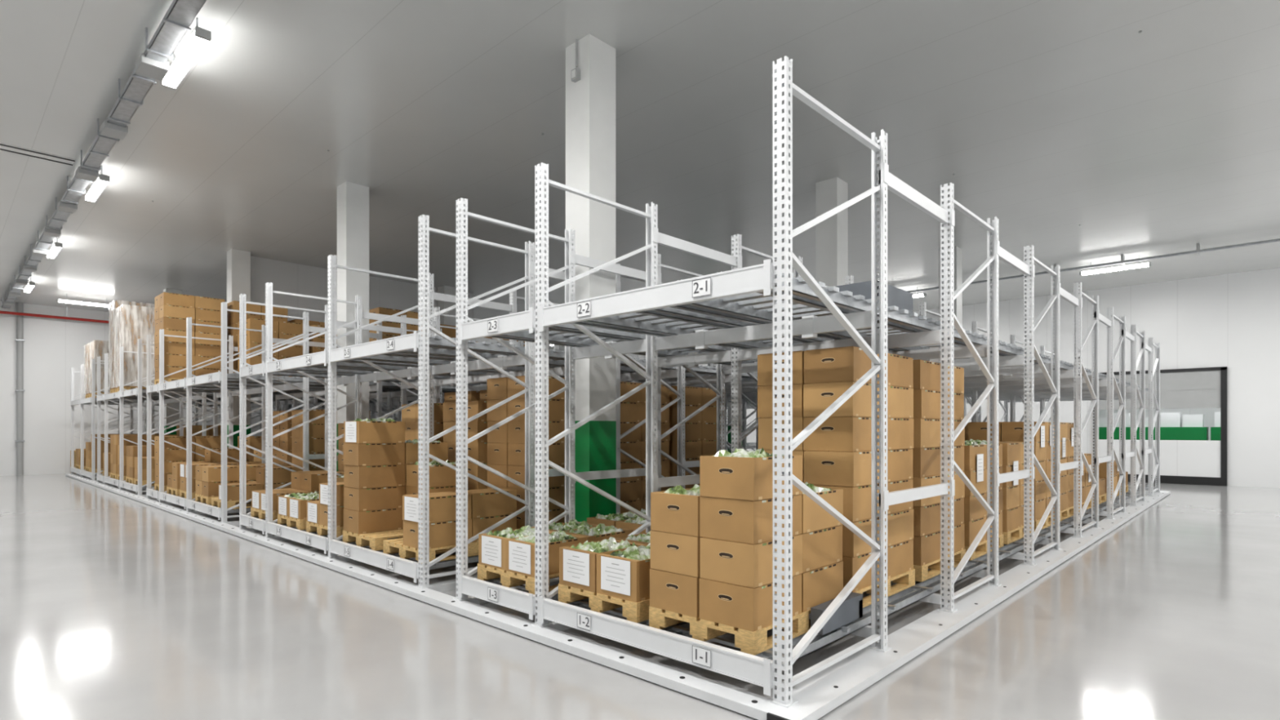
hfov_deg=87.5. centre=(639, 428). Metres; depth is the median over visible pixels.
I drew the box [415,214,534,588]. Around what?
frame
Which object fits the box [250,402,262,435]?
frame
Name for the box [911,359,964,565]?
cardboard boxes
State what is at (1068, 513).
wooden pallet
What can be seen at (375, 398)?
frame
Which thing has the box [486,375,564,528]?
cardboard boxes
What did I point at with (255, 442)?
cardboard boxes
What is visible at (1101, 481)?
cardboard boxes
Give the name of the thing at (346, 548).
label
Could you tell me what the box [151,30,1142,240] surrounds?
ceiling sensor
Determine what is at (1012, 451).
cardboard boxes
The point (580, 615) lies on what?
label
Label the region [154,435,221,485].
cardboard boxes
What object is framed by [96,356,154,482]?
frame
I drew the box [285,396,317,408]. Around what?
frame
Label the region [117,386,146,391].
wooden pallet
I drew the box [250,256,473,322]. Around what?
wall
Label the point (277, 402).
frame
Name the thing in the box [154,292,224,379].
cardboard boxes
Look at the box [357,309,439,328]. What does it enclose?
spacer
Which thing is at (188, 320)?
frame
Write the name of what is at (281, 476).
cardboard boxes
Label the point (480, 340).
spacer
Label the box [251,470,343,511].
cardboard boxes
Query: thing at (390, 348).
label
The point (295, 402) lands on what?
frame
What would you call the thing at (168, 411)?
support column
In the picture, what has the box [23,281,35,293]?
ceiling light
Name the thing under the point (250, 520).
label
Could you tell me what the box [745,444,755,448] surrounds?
spacer
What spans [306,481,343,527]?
cardboard boxes
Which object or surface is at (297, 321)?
cardboard boxes
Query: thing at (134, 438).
cardboard boxes
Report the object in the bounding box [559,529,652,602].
cardboard boxes
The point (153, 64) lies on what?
cable tray
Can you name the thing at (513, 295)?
frame
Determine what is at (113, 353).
load
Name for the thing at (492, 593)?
label
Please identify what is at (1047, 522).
wooden pallet
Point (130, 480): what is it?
wooden pallet
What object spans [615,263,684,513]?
frame
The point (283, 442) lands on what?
cardboard boxes
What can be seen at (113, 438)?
cardboard boxes
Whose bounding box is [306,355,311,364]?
label
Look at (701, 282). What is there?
label
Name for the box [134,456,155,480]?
cardboard boxes
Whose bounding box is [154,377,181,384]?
wooden pallet
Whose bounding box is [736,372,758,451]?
frame
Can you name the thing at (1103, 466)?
cardboard boxes
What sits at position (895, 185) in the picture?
spacer
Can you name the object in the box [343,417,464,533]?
cardboard boxes
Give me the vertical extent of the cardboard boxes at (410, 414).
1.620 m
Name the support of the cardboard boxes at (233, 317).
on the wooden pallet
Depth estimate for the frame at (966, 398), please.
16.86 m
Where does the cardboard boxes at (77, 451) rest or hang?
on the wooden pallet at (77, 466)
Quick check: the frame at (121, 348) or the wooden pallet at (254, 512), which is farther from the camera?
the frame at (121, 348)
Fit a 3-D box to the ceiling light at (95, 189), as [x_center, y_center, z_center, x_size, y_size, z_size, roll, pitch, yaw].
[-9.594,-4.343,11.804,1.560,0.311,0.140,0,0,43]
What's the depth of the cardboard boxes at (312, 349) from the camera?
15.95 m
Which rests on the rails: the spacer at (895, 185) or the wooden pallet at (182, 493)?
the wooden pallet at (182, 493)
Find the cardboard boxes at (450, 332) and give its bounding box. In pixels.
[435,324,456,338]
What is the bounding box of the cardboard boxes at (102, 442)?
[90,434,119,468]
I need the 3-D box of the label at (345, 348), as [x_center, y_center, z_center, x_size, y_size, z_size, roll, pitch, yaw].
[-3.449,-0.895,7.871,0.150,0.110,0.006,0,0,43]
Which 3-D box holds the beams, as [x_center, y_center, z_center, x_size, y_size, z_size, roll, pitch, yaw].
[-3.589,0.285,20.269,28.808,2.550,17.826,0,0,43]
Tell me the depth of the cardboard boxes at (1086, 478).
11.49 m
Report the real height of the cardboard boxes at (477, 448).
1.620 m
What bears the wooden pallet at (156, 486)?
on the rails
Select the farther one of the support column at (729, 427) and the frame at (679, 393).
the support column at (729, 427)
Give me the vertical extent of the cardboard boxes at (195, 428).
1.350 m
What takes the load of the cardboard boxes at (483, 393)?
on the wooden pallet
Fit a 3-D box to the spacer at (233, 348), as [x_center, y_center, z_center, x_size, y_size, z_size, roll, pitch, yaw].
[-8.982,-0.665,15.980,0.072,2.510,1.470,0,0,43]
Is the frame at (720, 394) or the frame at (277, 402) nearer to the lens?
the frame at (720, 394)
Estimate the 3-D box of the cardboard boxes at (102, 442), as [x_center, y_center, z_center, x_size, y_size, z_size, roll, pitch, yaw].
[-16.874,0.716,21.556,0.870,1.080,1.194,0,0,43]
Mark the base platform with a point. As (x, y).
(824, 691)
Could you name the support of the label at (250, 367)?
attached to the beams
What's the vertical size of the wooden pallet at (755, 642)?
0.144 m
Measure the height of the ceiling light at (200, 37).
0.311 m
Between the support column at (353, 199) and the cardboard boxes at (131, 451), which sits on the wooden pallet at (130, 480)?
the cardboard boxes at (131, 451)
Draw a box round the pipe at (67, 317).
[0,306,109,323]
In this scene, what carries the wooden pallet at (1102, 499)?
on the rails
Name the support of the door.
in the wall at (1232, 321)
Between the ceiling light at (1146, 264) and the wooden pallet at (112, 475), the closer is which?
the ceiling light at (1146, 264)
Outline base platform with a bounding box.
[65,473,1170,719]
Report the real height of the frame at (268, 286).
3.760 m
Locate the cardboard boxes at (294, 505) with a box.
[277,475,343,519]
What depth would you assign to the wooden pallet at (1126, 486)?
14.77 m
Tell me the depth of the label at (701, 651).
4.24 m
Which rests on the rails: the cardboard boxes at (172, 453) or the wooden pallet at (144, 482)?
the wooden pallet at (144, 482)
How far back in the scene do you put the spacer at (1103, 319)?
11.36 m
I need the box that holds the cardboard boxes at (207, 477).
[195,463,277,497]
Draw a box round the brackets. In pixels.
[341,315,1012,390]
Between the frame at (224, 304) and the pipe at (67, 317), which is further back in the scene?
the pipe at (67, 317)
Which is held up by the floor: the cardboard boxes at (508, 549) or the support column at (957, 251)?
the support column at (957, 251)
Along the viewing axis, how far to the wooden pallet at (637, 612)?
5.08 m
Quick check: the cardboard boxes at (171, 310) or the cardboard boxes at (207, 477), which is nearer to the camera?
the cardboard boxes at (207, 477)
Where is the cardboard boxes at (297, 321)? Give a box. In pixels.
[288,319,337,327]
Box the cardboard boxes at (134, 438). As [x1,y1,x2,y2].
[117,435,177,475]
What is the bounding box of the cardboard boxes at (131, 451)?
[125,444,154,478]
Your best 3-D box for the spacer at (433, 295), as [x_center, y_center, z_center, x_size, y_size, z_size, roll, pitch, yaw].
[-2.426,-0.665,9.785,0.072,2.510,1.470,0,0,43]
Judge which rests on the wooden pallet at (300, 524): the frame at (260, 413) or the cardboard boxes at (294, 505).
the cardboard boxes at (294, 505)
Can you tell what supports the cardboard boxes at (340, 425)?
on the wooden pallet
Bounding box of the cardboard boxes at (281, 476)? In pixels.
[218,466,298,501]
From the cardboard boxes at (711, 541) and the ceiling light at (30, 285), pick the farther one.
the ceiling light at (30, 285)
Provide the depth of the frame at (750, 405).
21.16 m
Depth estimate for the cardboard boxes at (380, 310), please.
13.77 m
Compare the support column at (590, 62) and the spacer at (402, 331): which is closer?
the support column at (590, 62)
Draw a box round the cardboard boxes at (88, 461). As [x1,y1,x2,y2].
[85,441,91,467]
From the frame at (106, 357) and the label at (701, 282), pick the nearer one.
the label at (701, 282)
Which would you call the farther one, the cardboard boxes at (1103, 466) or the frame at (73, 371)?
the frame at (73, 371)
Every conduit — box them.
[14,302,24,475]
[906,238,1279,293]
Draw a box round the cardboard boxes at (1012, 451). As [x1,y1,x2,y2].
[986,440,1031,532]
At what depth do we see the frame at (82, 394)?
22.20 m
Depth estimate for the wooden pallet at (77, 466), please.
23.39 m
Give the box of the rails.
[84,272,1147,670]
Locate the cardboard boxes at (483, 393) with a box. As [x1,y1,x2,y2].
[480,389,487,400]
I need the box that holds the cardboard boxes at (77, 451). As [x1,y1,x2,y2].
[75,448,80,464]
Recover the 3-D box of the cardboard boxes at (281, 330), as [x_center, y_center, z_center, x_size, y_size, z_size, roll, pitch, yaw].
[-8.579,-1.790,15.585,0.872,1.350,1.196,0,0,43]
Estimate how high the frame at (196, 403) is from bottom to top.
3.760 m
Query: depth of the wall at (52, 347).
24.51 m
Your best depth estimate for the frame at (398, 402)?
18.46 m
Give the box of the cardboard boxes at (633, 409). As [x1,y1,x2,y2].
[620,382,670,513]
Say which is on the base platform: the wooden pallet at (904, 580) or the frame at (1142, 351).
the frame at (1142, 351)
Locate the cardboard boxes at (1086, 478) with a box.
[1078,453,1091,504]
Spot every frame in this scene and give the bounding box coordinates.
[71,368,119,473]
[80,363,133,476]
[91,358,146,480]
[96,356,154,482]
[103,353,159,484]
[118,346,183,489]
[136,338,206,495]
[146,334,217,498]
[158,328,233,502]
[186,316,265,511]
[195,401,221,425]
[198,405,221,425]
[219,302,308,523]
[238,293,330,528]
[250,400,288,429]
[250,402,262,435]
[263,282,361,537]
[275,395,324,410]
[281,404,321,410]
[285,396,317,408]
[293,393,337,409]
[325,254,433,558]
[368,391,392,419]
[369,402,375,418]
[374,398,408,419]
[376,321,441,418]
[397,396,400,421]
[400,315,464,421]
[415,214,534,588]
[433,306,502,403]
[453,197,574,600]
[509,289,559,375]
[531,162,657,627]
[553,344,559,349]
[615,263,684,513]
[632,354,638,382]
[657,253,724,491]
[713,363,746,450]
[723,388,759,449]
[731,234,802,453]
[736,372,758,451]
[741,404,755,450]
[768,55,891,707]
[844,275,853,284]
[919,302,949,323]
[937,182,1001,612]
[964,397,981,422]
[965,397,977,422]
[971,320,991,422]
[990,399,1008,422]
[1009,334,1030,422]
[1021,244,1062,565]
[1040,345,1054,422]
[1071,282,1100,537]
[1105,306,1126,519]
[1128,324,1146,506]
[1146,337,1160,496]
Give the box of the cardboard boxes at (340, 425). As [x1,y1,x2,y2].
[337,422,345,471]
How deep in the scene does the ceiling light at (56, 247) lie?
15.72 m
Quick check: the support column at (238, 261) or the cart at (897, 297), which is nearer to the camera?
the cart at (897, 297)
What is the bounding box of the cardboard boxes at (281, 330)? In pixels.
[237,318,302,377]
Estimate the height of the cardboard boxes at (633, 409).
1.890 m
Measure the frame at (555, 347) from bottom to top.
3.760 m
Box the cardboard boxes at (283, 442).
[272,410,292,466]
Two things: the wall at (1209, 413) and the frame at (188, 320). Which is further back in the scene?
the wall at (1209, 413)
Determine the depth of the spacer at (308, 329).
12.49 m
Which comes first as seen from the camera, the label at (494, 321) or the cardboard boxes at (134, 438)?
the label at (494, 321)
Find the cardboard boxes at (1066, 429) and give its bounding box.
[1059,422,1073,511]
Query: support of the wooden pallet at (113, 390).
on the rails
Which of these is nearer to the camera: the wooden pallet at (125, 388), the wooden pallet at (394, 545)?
the wooden pallet at (394, 545)
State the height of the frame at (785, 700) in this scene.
3.760 m
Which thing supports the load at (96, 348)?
on the wooden pallet
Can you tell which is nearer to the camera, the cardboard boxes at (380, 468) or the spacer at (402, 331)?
the cardboard boxes at (380, 468)
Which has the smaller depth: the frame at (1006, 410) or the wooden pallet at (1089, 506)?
the wooden pallet at (1089, 506)
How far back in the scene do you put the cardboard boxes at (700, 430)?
10.19 m
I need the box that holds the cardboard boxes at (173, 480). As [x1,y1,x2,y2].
[167,448,239,488]
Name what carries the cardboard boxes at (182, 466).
on the wooden pallet at (182, 493)
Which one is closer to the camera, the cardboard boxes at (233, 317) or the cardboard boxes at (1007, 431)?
the cardboard boxes at (1007, 431)
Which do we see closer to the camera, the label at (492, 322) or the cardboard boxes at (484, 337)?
the label at (492, 322)
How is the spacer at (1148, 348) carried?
attached to the frame at (1142, 351)
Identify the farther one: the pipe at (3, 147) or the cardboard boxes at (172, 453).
the cardboard boxes at (172, 453)
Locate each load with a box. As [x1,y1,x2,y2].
[84,342,91,395]
[88,339,110,393]
[108,299,155,389]
[115,304,155,387]
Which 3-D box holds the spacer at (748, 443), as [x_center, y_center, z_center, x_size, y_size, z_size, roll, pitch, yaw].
[3.685,-0.665,22.790,0.072,2.510,1.470,0,0,43]
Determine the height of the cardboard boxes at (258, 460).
0.810 m
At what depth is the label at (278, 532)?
9.42 m
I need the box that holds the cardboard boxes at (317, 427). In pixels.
[291,408,369,471]
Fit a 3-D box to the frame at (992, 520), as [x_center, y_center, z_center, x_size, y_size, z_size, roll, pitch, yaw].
[3.166,-0.280,6.378,0.130,3.760,1.440,0,0,43]
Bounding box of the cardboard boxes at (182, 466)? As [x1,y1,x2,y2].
[179,462,257,492]
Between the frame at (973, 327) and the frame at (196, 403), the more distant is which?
the frame at (196, 403)
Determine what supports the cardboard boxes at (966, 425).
on the wooden pallet
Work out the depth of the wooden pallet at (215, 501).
11.82 m
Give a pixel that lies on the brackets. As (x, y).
(806, 321)
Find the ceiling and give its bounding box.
[0,0,1279,351]
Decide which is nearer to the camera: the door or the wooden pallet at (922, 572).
the wooden pallet at (922, 572)
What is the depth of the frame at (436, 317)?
11.85 m
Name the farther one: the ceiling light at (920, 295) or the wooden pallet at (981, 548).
the ceiling light at (920, 295)
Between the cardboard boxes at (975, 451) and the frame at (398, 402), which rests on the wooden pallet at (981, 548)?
the cardboard boxes at (975, 451)
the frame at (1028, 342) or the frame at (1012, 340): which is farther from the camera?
the frame at (1012, 340)
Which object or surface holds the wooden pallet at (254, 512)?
on the rails
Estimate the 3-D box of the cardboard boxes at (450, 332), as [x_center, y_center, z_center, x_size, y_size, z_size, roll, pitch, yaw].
[-5.052,-1.790,15.998,0.871,1.350,1.195,0,0,43]
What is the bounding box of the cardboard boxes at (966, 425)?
[964,422,968,440]
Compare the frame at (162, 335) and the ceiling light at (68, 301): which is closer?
the frame at (162, 335)
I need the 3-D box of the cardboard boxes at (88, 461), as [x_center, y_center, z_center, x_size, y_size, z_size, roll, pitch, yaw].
[-17.673,0.851,22.312,0.869,0.810,1.194,0,0,43]
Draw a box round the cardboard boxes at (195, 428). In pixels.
[176,425,221,435]
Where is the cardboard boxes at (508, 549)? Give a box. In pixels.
[478,519,633,577]
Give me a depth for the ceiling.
9.95 m
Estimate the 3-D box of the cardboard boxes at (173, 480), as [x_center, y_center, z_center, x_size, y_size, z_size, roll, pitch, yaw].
[-9.512,0.851,14.598,0.870,0.810,1.193,0,0,43]
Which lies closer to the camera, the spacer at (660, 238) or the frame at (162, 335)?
the spacer at (660, 238)
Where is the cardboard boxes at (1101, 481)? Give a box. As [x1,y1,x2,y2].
[1093,477,1105,497]
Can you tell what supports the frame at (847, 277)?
on the base platform
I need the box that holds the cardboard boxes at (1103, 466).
[1093,459,1117,493]
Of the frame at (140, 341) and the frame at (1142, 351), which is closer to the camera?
the frame at (1142, 351)
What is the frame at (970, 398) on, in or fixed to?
on the base platform
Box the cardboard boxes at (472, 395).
[444,391,479,402]
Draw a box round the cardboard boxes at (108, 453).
[102,452,111,471]
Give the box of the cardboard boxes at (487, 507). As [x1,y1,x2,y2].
[402,488,516,549]
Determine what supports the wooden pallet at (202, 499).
on the rails
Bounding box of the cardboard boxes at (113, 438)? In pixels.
[110,434,166,474]
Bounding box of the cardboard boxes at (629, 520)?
[586,508,645,533]
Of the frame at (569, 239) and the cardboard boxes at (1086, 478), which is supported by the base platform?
the frame at (569, 239)
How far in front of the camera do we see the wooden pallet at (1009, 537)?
8.40 m
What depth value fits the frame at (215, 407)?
15.34 m
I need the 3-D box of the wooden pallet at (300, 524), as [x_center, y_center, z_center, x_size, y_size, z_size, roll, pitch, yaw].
[-4.597,1.328,9.957,0.880,0.144,1.200,0,0,43]
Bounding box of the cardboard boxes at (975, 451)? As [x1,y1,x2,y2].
[963,439,1003,546]
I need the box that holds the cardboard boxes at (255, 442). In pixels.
[237,435,262,462]
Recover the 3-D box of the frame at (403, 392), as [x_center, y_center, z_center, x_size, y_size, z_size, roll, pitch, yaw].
[-4.037,-0.280,13.185,0.130,3.760,1.440,0,0,43]
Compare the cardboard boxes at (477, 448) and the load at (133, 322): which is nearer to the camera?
the cardboard boxes at (477, 448)
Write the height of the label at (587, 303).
0.069 m
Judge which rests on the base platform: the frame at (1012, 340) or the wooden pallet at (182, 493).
the frame at (1012, 340)
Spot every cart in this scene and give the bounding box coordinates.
[810,591,862,635]
[835,280,912,312]
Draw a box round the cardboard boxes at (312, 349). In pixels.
[308,324,337,378]
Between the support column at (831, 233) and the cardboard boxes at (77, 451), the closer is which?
the support column at (831, 233)
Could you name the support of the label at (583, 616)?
attached to the beams
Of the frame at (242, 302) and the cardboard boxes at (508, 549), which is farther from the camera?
the frame at (242, 302)
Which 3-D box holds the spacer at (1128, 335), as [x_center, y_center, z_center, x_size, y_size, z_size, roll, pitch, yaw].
[9.740,-0.665,13.312,0.072,2.510,1.470,0,0,43]
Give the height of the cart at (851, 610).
0.170 m
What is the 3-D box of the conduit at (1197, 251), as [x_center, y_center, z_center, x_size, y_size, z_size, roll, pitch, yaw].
[4.156,-4.387,25.262,36.460,0.221,0.290,0,0,43]
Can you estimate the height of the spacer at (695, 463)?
2.510 m
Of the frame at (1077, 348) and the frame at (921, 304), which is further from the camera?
the frame at (921, 304)
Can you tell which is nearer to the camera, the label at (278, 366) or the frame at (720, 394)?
the frame at (720, 394)
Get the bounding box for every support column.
[163,288,182,435]
[226,248,250,446]
[336,181,368,471]
[437,285,456,325]
[565,34,616,521]
[727,402,746,453]
[815,177,848,286]
[938,246,962,326]
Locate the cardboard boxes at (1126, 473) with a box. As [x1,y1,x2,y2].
[1116,471,1128,487]
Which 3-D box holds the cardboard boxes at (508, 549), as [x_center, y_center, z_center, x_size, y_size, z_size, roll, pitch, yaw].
[-0.786,1.089,6.347,0.861,0.334,1.195,0,0,43]
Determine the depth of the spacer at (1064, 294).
9.35 m
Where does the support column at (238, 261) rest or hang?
on the floor
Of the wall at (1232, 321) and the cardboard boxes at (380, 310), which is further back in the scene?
the wall at (1232, 321)
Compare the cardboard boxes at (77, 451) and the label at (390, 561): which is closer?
the label at (390, 561)
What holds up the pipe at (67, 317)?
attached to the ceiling
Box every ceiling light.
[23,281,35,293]
[46,237,62,258]
[56,293,108,307]
[84,165,109,202]
[161,17,211,89]
[912,287,926,297]
[1079,255,1151,275]
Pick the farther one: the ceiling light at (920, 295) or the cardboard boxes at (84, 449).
the cardboard boxes at (84, 449)
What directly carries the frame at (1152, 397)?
on the base platform
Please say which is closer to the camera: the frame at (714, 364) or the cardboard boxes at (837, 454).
the cardboard boxes at (837, 454)
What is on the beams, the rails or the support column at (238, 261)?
the rails
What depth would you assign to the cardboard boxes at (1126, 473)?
14.70 m
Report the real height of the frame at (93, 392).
3.760 m
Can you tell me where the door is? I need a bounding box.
[1093,366,1226,486]
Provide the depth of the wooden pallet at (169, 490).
14.13 m
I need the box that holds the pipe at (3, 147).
[0,142,75,165]
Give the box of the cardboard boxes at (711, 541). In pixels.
[649,447,843,631]
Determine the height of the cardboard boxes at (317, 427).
1.620 m
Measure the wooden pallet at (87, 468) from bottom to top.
0.144 m
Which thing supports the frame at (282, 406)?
on the base platform
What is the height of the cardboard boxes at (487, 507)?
0.540 m
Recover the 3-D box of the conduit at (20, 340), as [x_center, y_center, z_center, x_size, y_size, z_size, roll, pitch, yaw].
[-22.125,-1.414,23.853,0.228,6.168,0.240,0,0,43]
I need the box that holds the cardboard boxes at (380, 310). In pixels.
[368,306,431,342]
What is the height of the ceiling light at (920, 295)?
0.311 m
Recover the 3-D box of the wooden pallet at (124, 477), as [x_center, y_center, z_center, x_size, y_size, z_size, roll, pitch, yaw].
[-13.609,1.328,18.474,0.880,0.144,1.200,0,0,43]
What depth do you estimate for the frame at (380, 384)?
13.38 m
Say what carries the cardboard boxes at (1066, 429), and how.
on the wooden pallet at (1068, 513)
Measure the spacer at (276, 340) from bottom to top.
2.510 m
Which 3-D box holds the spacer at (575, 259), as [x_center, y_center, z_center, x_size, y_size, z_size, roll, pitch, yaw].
[-0.268,-0.665,7.745,0.072,2.510,1.470,0,0,43]
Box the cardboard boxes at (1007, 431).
[968,422,1054,520]
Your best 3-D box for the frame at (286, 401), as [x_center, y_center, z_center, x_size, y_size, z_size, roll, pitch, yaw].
[-11.313,-0.280,20.060,0.130,3.760,1.440,0,0,43]
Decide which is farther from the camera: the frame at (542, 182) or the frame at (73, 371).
the frame at (73, 371)
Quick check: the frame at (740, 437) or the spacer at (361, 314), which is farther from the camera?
the spacer at (361, 314)
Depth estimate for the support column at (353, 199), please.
12.30 m
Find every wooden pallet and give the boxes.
[75,463,79,469]
[85,466,102,471]
[90,467,102,473]
[110,388,117,393]
[110,472,117,479]
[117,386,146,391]
[117,474,126,480]
[125,476,154,484]
[134,478,155,486]
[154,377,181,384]
[154,483,167,491]
[166,486,179,496]
[179,489,195,498]
[195,493,238,504]
[211,497,251,509]
[250,507,277,520]
[277,514,306,529]
[306,520,343,537]
[342,528,403,551]
[383,537,478,564]
[477,563,559,594]
[558,583,649,622]
[648,606,810,655]
[853,568,915,607]
[913,548,965,582]
[964,533,1003,560]
[1002,523,1031,544]
[1034,515,1054,531]
[1059,506,1073,521]
[1078,499,1091,511]
[1093,493,1106,506]
[1118,484,1128,495]
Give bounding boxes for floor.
[0,473,1279,719]
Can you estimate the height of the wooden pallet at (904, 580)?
0.144 m
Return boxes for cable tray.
[1,0,206,308]
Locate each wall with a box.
[0,301,397,475]
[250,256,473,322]
[622,267,1279,488]
[1098,407,1220,440]
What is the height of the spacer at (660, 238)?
2.510 m
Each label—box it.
[248,366,253,373]
[248,518,253,526]
[276,360,280,368]
[276,526,280,535]
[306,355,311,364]
[306,534,311,544]
[344,347,350,357]
[344,546,350,556]
[386,338,394,350]
[386,558,394,570]
[487,318,497,333]
[487,586,497,602]
[488,320,496,329]
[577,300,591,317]
[577,302,589,314]
[577,612,591,631]
[579,615,589,626]
[692,276,711,297]
[692,644,711,667]
[693,280,706,293]
[695,648,706,662]
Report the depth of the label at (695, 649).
4.26 m
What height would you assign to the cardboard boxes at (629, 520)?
0.352 m
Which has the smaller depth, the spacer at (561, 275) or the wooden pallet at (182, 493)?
the spacer at (561, 275)
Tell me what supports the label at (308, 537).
attached to the beams
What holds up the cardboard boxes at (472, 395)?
on the wooden pallet
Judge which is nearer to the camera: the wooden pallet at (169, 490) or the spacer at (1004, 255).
the spacer at (1004, 255)
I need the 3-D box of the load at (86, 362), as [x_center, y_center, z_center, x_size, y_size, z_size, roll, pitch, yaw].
[-17.672,-1.935,22.313,0.956,1.640,1.276,0,0,43]
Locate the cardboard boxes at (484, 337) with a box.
[484,337,528,346]
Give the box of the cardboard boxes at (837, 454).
[757,346,913,591]
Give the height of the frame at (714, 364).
3.760 m
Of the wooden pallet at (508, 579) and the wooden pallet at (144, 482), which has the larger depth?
the wooden pallet at (144, 482)
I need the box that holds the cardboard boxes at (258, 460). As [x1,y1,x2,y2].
[253,448,273,463]
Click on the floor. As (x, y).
(113, 606)
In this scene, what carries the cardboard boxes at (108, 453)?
on the wooden pallet
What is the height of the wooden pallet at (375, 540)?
0.144 m
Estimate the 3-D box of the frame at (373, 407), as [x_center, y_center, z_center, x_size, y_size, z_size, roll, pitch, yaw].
[-9.438,-0.280,22.044,0.130,3.760,1.440,0,0,43]
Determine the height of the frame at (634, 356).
3.760 m
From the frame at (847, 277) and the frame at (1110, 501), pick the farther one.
the frame at (1110, 501)
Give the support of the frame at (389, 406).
on the base platform
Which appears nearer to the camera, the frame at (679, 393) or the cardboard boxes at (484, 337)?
the frame at (679, 393)
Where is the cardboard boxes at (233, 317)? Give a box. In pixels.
[226,300,288,373]
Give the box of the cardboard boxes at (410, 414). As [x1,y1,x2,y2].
[401,403,443,442]
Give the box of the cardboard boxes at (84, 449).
[80,448,85,466]
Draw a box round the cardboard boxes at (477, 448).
[443,400,487,489]
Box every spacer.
[230,345,238,351]
[262,336,324,457]
[305,324,382,460]
[326,318,406,462]
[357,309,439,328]
[429,289,516,312]
[473,337,523,346]
[529,261,620,479]
[569,249,661,483]
[653,226,742,490]
[682,459,699,469]
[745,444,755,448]
[746,442,755,444]
[879,162,955,510]
[991,240,1034,486]
[1054,282,1082,473]
[1093,309,1114,465]
[1121,328,1136,459]
[1141,341,1153,455]
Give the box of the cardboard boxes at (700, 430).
[668,386,724,488]
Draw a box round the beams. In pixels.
[70,258,1155,696]
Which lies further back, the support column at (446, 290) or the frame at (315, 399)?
the support column at (446, 290)
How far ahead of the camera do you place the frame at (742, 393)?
14.87 m
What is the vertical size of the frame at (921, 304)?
3.760 m
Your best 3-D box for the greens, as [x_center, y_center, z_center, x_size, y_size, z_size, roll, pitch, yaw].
[11.578,0.565,28.602,23.300,2.210,0.900,0,0,43]
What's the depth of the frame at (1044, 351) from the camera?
17.35 m
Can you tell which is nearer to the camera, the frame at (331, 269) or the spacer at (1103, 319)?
the frame at (331, 269)
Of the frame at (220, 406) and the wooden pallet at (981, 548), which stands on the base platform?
the frame at (220, 406)
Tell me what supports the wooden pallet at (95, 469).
on the rails
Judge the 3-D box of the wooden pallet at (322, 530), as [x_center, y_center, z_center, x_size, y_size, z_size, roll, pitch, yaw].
[-3.797,1.328,9.202,0.880,0.144,1.200,0,0,43]
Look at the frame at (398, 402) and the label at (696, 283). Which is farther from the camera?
the frame at (398, 402)
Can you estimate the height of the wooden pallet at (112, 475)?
0.144 m
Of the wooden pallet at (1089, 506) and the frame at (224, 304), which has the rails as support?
the wooden pallet at (1089, 506)

